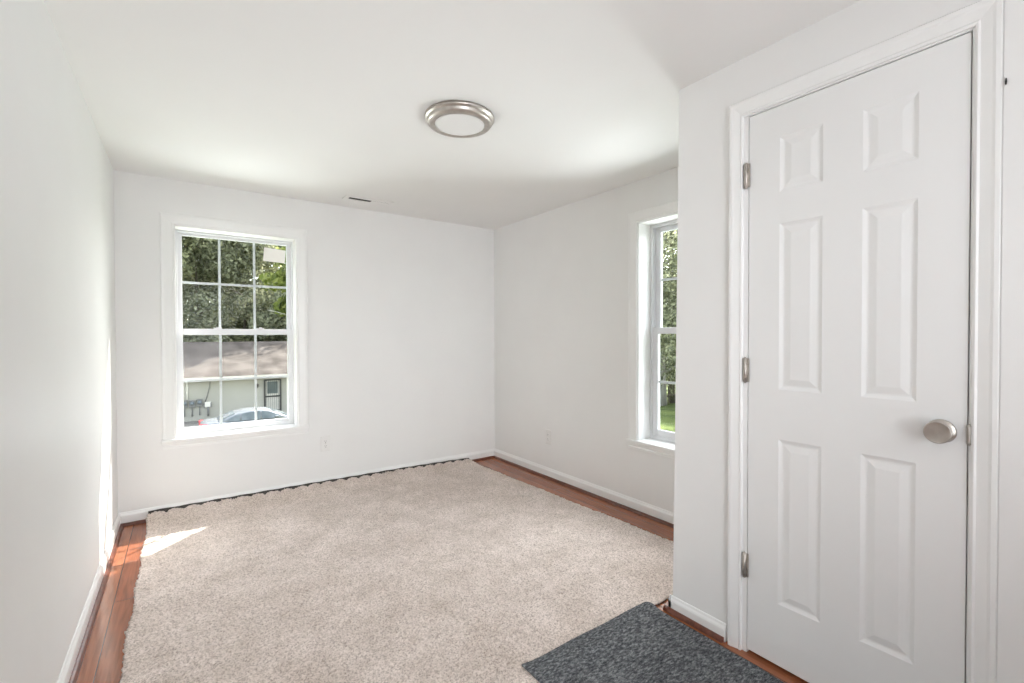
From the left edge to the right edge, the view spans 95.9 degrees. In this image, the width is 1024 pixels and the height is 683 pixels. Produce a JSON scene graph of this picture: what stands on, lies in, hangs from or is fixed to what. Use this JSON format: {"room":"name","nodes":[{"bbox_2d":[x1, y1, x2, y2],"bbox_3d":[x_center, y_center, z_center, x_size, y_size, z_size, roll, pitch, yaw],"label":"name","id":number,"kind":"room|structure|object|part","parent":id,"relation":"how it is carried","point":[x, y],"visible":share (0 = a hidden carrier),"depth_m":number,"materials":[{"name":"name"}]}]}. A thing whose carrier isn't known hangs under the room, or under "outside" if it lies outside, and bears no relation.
{"room":"empty bedroom","nodes":[
{"label":"empty bedroom","id":0,"kind":"room"},
{"bbox_2d":[0,0,117,682],"bbox_3d":[-1.025,0.075,0.670,0.200,2.279,5.879,-1,1,-35],"label":"wall","id":1,"kind":"structure","parent":0,"point":[59,467],"depth_m":1.47,"materials":[{"name":"paint"}]},
{"bbox_2d":[57,513,120,682],"bbox_3d":[-0.935,1.171,0.746,0.013,0.085,5.479,-1,1,-35],"label":"baseboard","id":2,"kind":"structure","parent":1,"relation":"attached to","point":[65,674],"depth_m":1.94,"materials":[{"name":"paint"}]},
{"bbox_2d":[69,524,123,682],"bbox_3d":[-0.919,1.204,0.750,0.018,0.018,5.466,-1,1,-35],"label":"trim","id":3,"kind":"structure","parent":1,"relation":"attached to","point":[80,657],"depth_m":2.00,"materials":[{"name":"brown wood"}]},
{"bbox_2d":[187,245,285,300],"bbox_3d":[-27.707,-6.670,50.851,14.103,22.739,13.434,-1,1,-35],"label":"tree","id":4,"kind":"object","parent":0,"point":[275,245],"visible":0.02,"depth_m":50.54,"materials":[{"name":"green plant"}]},
{"bbox_2d":[114,170,494,512],"bbox_3d":[-1.333,0.033,3.938,3.094,2.279,0.200,-1,1,-35],"label":"wall","id":5,"kind":"structure","parent":0,"point":[401,308],"depth_m":3.77,"materials":[{"name":"paint"}]},
{"bbox_2d":[160,212,309,449],"bbox_3d":[-2.021,-0.073,3.422,0.928,1.588,0.222,-1,1,-35],"label":"window","id":6,"kind":"structure","parent":5,"relation":"in","point":[172,331],"depth_m":3.39,"materials":[{"name":"paint"}]},
{"bbox_3d":[-2.074,-0.415,3.491,0.732,0.731,0.026,-1,1,-35],"label":"sash","id":7,"kind":"part","parent":6,"relation":"part of","materials":[{"name":"plastic"}]},
{"bbox_2d":[182,239,285,328],"bbox_3d":[-2.075,-0.425,3.491,0.680,0.667,0.008,-1,1,-35],"label":"grille","id":8,"kind":"object","parent":6,"relation":"attached to","point":[219,283],"depth_m":3.50,"materials":[{"name":"plastic"}]},
{"bbox_3d":[-2.064,-0.065,3.482,0.752,1.443,0.066,-1,1,-35],"label":"vinyl frame","id":9,"kind":"part","parent":6,"relation":"part of","materials":[{"name":"white plastic"}]},
{"bbox_3d":[-2.056,0.277,3.476,0.732,0.742,0.028,-1,1,-35],"label":"sash","id":10,"kind":"part","parent":6,"relation":"part of","materials":[{"name":"plastic"}]},
{"bbox_3d":[-2.000,0.669,3.404,0.928,0.024,0.154,-1,1,-35],"label":"sill","id":11,"kind":"part","parent":6,"relation":"part of","materials":[{"name":"paint"}]},
{"bbox_2d":[183,335,287,423],"bbox_3d":[-2.057,0.280,3.478,0.680,0.664,0.008,-1,1,-35],"label":"grille","id":12,"kind":"object","parent":6,"relation":"attached to","point":[255,377],"depth_m":3.52,"materials":[{"name":"plastic"}]},
{"bbox_2d":[263,247,285,262],"bbox_3d":[-1.863,-0.675,3.627,0.160,0.113,0.001,-1,1,-35],"label":"sticker","id":13,"kind":"object","parent":6,"relation":"attached to","point":[271,255],"visible":1,"depth_m":3.63,"materials":[{"name":"white paper"}]},
{"bbox_2d":[119,448,494,523],"bbox_3d":[-1.350,1.132,3.807,2.894,0.085,0.013,-1,1,-35],"label":"baseboard","id":14,"kind":"structure","parent":5,"relation":"attached to","point":[141,514],"depth_m":3.60,"materials":[{"name":"paint"}]},
{"bbox_2d":[122,456,493,526],"bbox_3d":[-1.341,1.166,3.795,2.868,0.018,0.018,-1,1,-35],"label":"trim","id":15,"kind":"structure","parent":5,"relation":"attached to","point":[489,457],"depth_m":3.02,"materials":[{"name":"brown wood"}]},
{"bbox_2d":[321,435,329,451],"bbox_3d":[-1.494,0.818,3.704,0.074,0.124,0.008,-1,1,-35],"label":"wall outlet","id":16,"kind":"object","parent":5,"relation":"attached to","point":[325,440],"visible":1,"depth_m":3.70,"materials":[{"name":"plastic"}]},
{"bbox_2d":[77,458,808,682],"bbox_3d":[0.237,1.260,1.583,3.294,0.120,5.879,-1,1,-35],"label":"floor","id":17,"kind":"structure","parent":0,"point":[103,658],"depth_m":2.19,"materials":[{"name":"red wood"}]},
{"bbox_2d":[118,458,673,682],"bbox_3d":[-0.587,1.152,2.675,2.575,0.070,2.752,-1,1,-35],"label":"carpet","id":18,"kind":"object","parent":17,"relation":"on","point":[463,570],"visible":0.98,"depth_m":2.30,"materials":[{"name":"beige carpet"}]},
{"bbox_2d":[522,602,783,682],"bbox_3d":[0.929,1.194,1.039,0.707,0.023,2.091,-1,1,-35],"label":"floor mat","id":19,"kind":"object","parent":17,"relation":"on","point":[643,643],"visible":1,"depth_m":1.73,"materials":[{"name":"grey fabric"}]},
{"bbox_2d":[43,0,859,229],"bbox_3d":[0.232,-1.139,1.552,3.294,0.120,5.879,-1,1,-35],"label":"ceiling","id":20,"kind":"structure","parent":0,"point":[322,101],"depth_m":1.95,"materials":[{"name":"paint"}]},
{"bbox_2d":[342,195,393,206],"bbox_3d":[-1.124,-1.099,3.616,0.370,0.007,0.124,-1,1,-35],"label":"ceiling vent","id":21,"kind":"object","parent":20,"relation":"in","point":[346,197],"visible":1,"depth_m":3.61,"materials":[{"name":"metal"}]},
{"bbox_2d":[425,100,493,137],"bbox_3d":[-0.254,-1.067,2.245,0.336,0.038,0.336,-1,1,-35],"label":"ceiling light","id":22,"kind":"object","parent":20,"relation":"in","point":[451,118],"visible":1,"depth_m":2.19,"materials":[{"name":"silver metal"}]},
{"bbox_2d":[435,114,483,135],"bbox_3d":[-0.254,-1.053,2.245,0.238,0.006,0.238,-1,1,-35],"label":"diffuser","id":23,"kind":"object","parent":22,"relation":"attached to","point":[445,124],"depth_m":2.24,"materials":[{"name":"white glass"}]},
{"bbox_2d":[494,167,677,512],"bbox_3d":[1.552,0.047,2.385,0.200,2.279,5.679,-1,1,-35],"label":"wall","id":24,"kind":"structure","parent":0,"point":[561,273],"depth_m":3.69,"materials":[{"name":"paint"}]},
{"bbox_2d":[494,449,673,523],"bbox_3d":[0.584,1.131,3.576,0.013,0.085,2.636,-1,1,-35],"label":"baseboard","id":25,"kind":"structure","parent":24,"relation":"attached to","point":[649,509],"depth_m":3.52,"materials":[{"name":"paint"}]},
{"bbox_2d":[494,456,673,527],"bbox_3d":[0.572,1.165,3.567,0.018,0.018,2.610,-1,1,-35],"label":"trim","id":26,"kind":"structure","parent":24,"relation":"attached to","point":[666,523],"depth_m":3.49,"materials":[{"name":"white wood"}]},
{"bbox_2d":[626,200,677,458],"bbox_3d":[1.152,-0.070,2.912,0.222,1.632,0.928,-1,1,-35],"label":"window","id":27,"kind":"structure","parent":24,"relation":"in","point":[645,239],"depth_m":3.20,"materials":[{"name":"paint"}]},
{"bbox_3d":[1.126,0.694,2.902,0.154,0.024,0.928,-1,1,-35],"label":"sill","id":28,"kind":"part","parent":27,"relation":"part of","materials":[{"name":"paint"}]},
{"bbox_3d":[1.212,-0.062,2.955,0.066,1.487,0.752,-1,1,-35],"label":"vinyl frame","id":29,"kind":"part","parent":27,"relation":"part of","materials":[{"name":"white plastic"}]},
{"bbox_3d":[1.202,0.287,2.952,0.028,0.762,0.716,-1,1,-35],"label":"sash","id":30,"kind":"part","parent":27,"relation":"part of","materials":[{"name":"plastic"}]},
{"bbox_3d":[1.224,-0.422,2.959,0.026,0.745,0.716,-1,1,-35],"label":"sash","id":31,"kind":"part","parent":27,"relation":"part of","materials":[{"name":"plastic"}]},
{"bbox_2d":[659,380,675,384],"bbox_3d":[1.204,0.282,2.953,0.008,0.668,0.632,-1,1,-35],"label":"grille","id":32,"kind":"object","parent":27,"relation":"attached to","point":[665,382],"depth_m":3.15,"materials":[{"name":"plastic"}]},
{"bbox_2d":[662,277,676,280],"bbox_3d":[1.225,-0.424,2.960,0.008,0.665,0.632,-1,1,-35],"label":"grille","id":33,"kind":"object","parent":27,"relation":"attached to","point":[674,278],"depth_m":3.17,"materials":[{"name":"plastic"}]},
{"bbox_2d":[673,0,1023,682],"bbox_3d":[1.850,0.063,1.101,0.807,2.279,2.843,-1,1,-35],"label":"wall","id":34,"kind":"structure","parent":0,"point":[700,549],"depth_m":1.84,"materials":[{"name":"paint"}]},
{"bbox_2d":[663,605,723,642],"bbox_3d":[1.084,1.182,2.181,0.820,0.017,0.275,-1,1,-35],"label":"trim","id":35,"kind":"structure","parent":34,"relation":"attached to","point":[719,638],"depth_m":1.94,"materials":[{"name":"brown wood"}]},
{"bbox_2d":[668,594,726,641],"bbox_3d":[1.097,1.156,2.177,0.803,0.068,0.263,-1,1,-35],"label":"baseboard","id":36,"kind":"structure","parent":34,"relation":"attached to","point":[708,621],"depth_m":1.93,"materials":[{"name":"paint"}]},
{"bbox_2d":[727,0,1004,682],"bbox_3d":[1.102,0.141,1.540,0.156,2.114,0.742,-1,1,-35],"label":"door","id":37,"kind":"structure","parent":34,"relation":"in","point":[866,185],"depth_m":1.45,"materials":[{"name":"paint"}]},
{"bbox_3d":[1.200,0.254,1.300,0.034,0.062,0.062,-1,1,-35],"label":"knob","id":38,"kind":"part","parent":37,"relation":"part of","materials":[{"name":"silver metal"}]},
{"bbox_3d":[1.261,0.256,1.273,0.028,0.059,0.011,-1,1,-35],"label":"strike plate","id":39,"kind":"part","parent":37,"relation":"part of","materials":[{"name":"metal"}]},
{"label":"outside","id":40,"kind":"structure","parent":0,"visible":0},
{"bbox_2d":[660,385,675,431],"bbox_3d":[-9.563,3.252,30.682,100.000,3.429,85.000,-1,1,-35],"label":"ground","id":41,"kind":"structure","parent":40,"point":[667,412],"depth_m":11.99,"materials":[{"name":"green plant"}]},
{"bbox_2d":[182,237,203,341],"bbox_3d":[-28.668,-4.272,34.340,9.640,18.302,8.924,0,1,28],"label":"tree","id":42,"kind":"object","parent":41,"relation":"on","point":[184,263],"visible":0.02,"depth_m":35.01,"materials":[{"name":"green plant"}]},
{"bbox_2d":[182,261,213,337],"bbox_3d":[-30.684,-1.888,41.841,8.250,13.357,7.787,0,1,-20],"label":"tree","id":43,"kind":"object","parent":41,"relation":"on","point":[183,285],"visible":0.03,"depth_m":41.24,"materials":[{"name":"green plant"}]},
{"bbox_2d":[182,236,263,341],"bbox_3d":[-25.581,-5.016,37.878,9.177,19.693,7.939,0,1,-2],"label":"tree","id":44,"kind":"object","parent":41,"relation":"on","point":[206,251],"visible":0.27,"depth_m":37.32,"materials":[{"name":"green plant"}]},
{"bbox_2d":[183,268,265,326],"bbox_3d":[-27.868,-1.750,44.558,8.348,12.995,9.123,0,1,-25],"label":"tree","id":45,"kind":"object","parent":41,"relation":"on","point":[245,281],"visible":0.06,"depth_m":42.46,"materials":[{"name":"green plant"}]},
{"bbox_2d":[182,237,286,341],"bbox_3d":[-24.301,-4.653,41.442,7.735,18.888,9.006,0,1,-13],"label":"tree","id":46,"kind":"object","parent":41,"relation":"on","point":[237,338],"visible":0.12,"depth_m":40.08,"materials":[{"name":"green plant"}]},
{"bbox_2d":[183,341,287,421],"bbox_3d":[-19.408,2.497,31.555,23.800,4.960,9.430,-1,1,-35],"label":"house","id":47,"kind":"structure","parent":41,"relation":"on","point":[200,359],"depth_m":29.00,"materials":[{"name":"beige"}]},
{"bbox_2d":[184,400,186,416],"bbox_3d":[-19.029,3.912,26.845,0.300,0.950,0.240,-1,1,-35],"label":"electric meter","id":48,"kind":"object","parent":47,"relation":"attached to","point":[185,401],"visible":0.59,"depth_m":26.89,"materials":[{"name":"grey metal"}]},
{"bbox_2d":[186,382,187,399],"bbox_3d":[-18.959,2.855,26.971,0.083,1.120,0.083,0,1,-13],"label":"conduit pipe","id":49,"kind":"object","parent":47,"relation":"attached to","point":[187,382],"visible":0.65,"depth_m":26.95,"materials":[{"name":"white plastic"}]},
{"bbox_2d":[189,400,194,416],"bbox_3d":[-18.728,3.928,27.060,0.300,0.950,0.240,-1,1,-35],"label":"electric meter","id":50,"kind":"object","parent":47,"relation":"attached to","point":[191,402],"visible":1,"depth_m":27.08,"materials":[{"name":"grey metal"}]},
{"bbox_2d":[197,399,202,414],"bbox_3d":[-18.427,3.885,27.275,0.300,0.950,0.240,-1,1,-35],"label":"electric meter","id":51,"kind":"object","parent":47,"relation":"attached to","point":[199,401],"visible":1,"depth_m":27.30,"materials":[{"name":"grey metal"}]},
{"bbox_2d":[204,402,211,415],"bbox_3d":[-18.140,4.021,27.555,0.390,0.850,0.120,-1,1,-35],"label":"box","id":52,"kind":"object","parent":47,"relation":"attached to","point":[206,404],"visible":1,"depth_m":27.54,"materials":[{"name":"grey metal"}]},
{"bbox_3d":[-15.327,2.938,29.596,0.600,0.770,0.012,-1,1,-35],"label":"pane","id":53,"kind":"part","parent":47,"relation":"part of","materials":[{"name":"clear glass"}]},
{"bbox_3d":[-15.308,3.443,29.577,1.000,2.060,0.070,-1,1,-35],"label":"frame","id":54,"kind":"part","parent":47,"relation":"part of","materials":[{"name":"metal"}]},
{"bbox_3d":[-15.334,3.418,29.612,0.840,2.010,0.018,-1,1,-35],"label":"door panel","id":55,"kind":"part","parent":47,"relation":"part of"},
{"bbox_3d":[-14.618,3.524,30.144,0.140,2.920,0.050,-1,1,-35],"label":"corner trim","id":56,"kind":"part","parent":47,"relation":"part of","materials":[{"name":"white"}]},
{"bbox_2d":[225,264,285,340],"bbox_3d":[-24.547,-1.544,46.368,9.039,12.649,8.683,0,1,14],"label":"tree","id":57,"kind":"object","parent":41,"relation":"on","point":[271,264],"visible":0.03,"depth_m":44.61,"materials":[{"name":"green plant"}]},
{"bbox_2d":[228,242,286,340],"bbox_3d":[-19.554,-5.138,41.331,10.309,20.021,9.604,-1,1,-35],"label":"tree","id":58,"kind":"object","parent":41,"relation":"on","point":[267,319],"visible":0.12,"depth_m":38.93,"materials":[{"name":"green plant"}]},
{"bbox_2d":[259,246,286,338],"bbox_3d":[-9.036,0.091,19.916,2.766,9.226,3.422,0,1,31],"label":"tree","id":59,"kind":"object","parent":41,"relation":"on","point":[279,276],"visible":0.11,"depth_m":19.12,"materials":[{"name":"green plant"}]},
{"bbox_2d":[660,229,677,405],"bbox_3d":[6.603,-2.282,19.436,6.592,10.371,6.626,-1,1,-35],"label":"tree","id":60,"kind":"object","parent":41,"relation":"on","point":[663,392],"visible":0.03,"depth_m":18.77,"materials":[{"name":"green plant"}]},
{"bbox_2d":[660,230,677,381],"bbox_3d":[6.981,-4.718,13.847,5.983,13.784,6.346,-1,1,-35],"label":"tree","id":61,"kind":"object","parent":41,"relation":"on","point":[669,347],"visible":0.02,"depth_m":14.41,"materials":[{"name":"green plant"}]},
{"bbox_2d":[661,240,676,403],"bbox_3d":[6.935,-3.794,21.302,7.053,14.699,6.744,0,1,32],"label":"tree","id":62,"kind":"object","parent":41,"relation":"on","point":[666,292],"visible":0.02,"depth_m":20.22,"materials":[{"name":"green plant"}]},
{"bbox_2d":[663,238,676,403],"bbox_3d":[8.082,-4.143,23.759,9.259,15.101,7.944,0,1,5],"label":"tree","id":63,"kind":"object","parent":41,"relation":"on","point":[671,399],"visible":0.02,"depth_m":23.66,"materials":[{"name":"green plant"}]},
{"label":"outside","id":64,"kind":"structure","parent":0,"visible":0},
{"bbox_2d":[184,413,287,427],"bbox_3d":[-14.039,4.804,24.927,38.000,0.313,10.000,-1,1,-35],"label":"driveway","id":65,"kind":"structure","parent":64,"point":[191,423],"depth_m":26.20,"materials":[{"name":"grey concrete"}]},
{"bbox_2d":[199,407,287,425],"bbox_3d":[-13.044,4.072,23.417,4.680,1.428,2.080,-1,1,-35],"label":"car","id":66,"kind":"object","parent":65,"relation":"on","point":[263,413],"visible":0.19,"depth_m":22.71,"materials":[{"name":"silver metal"}]}
]}

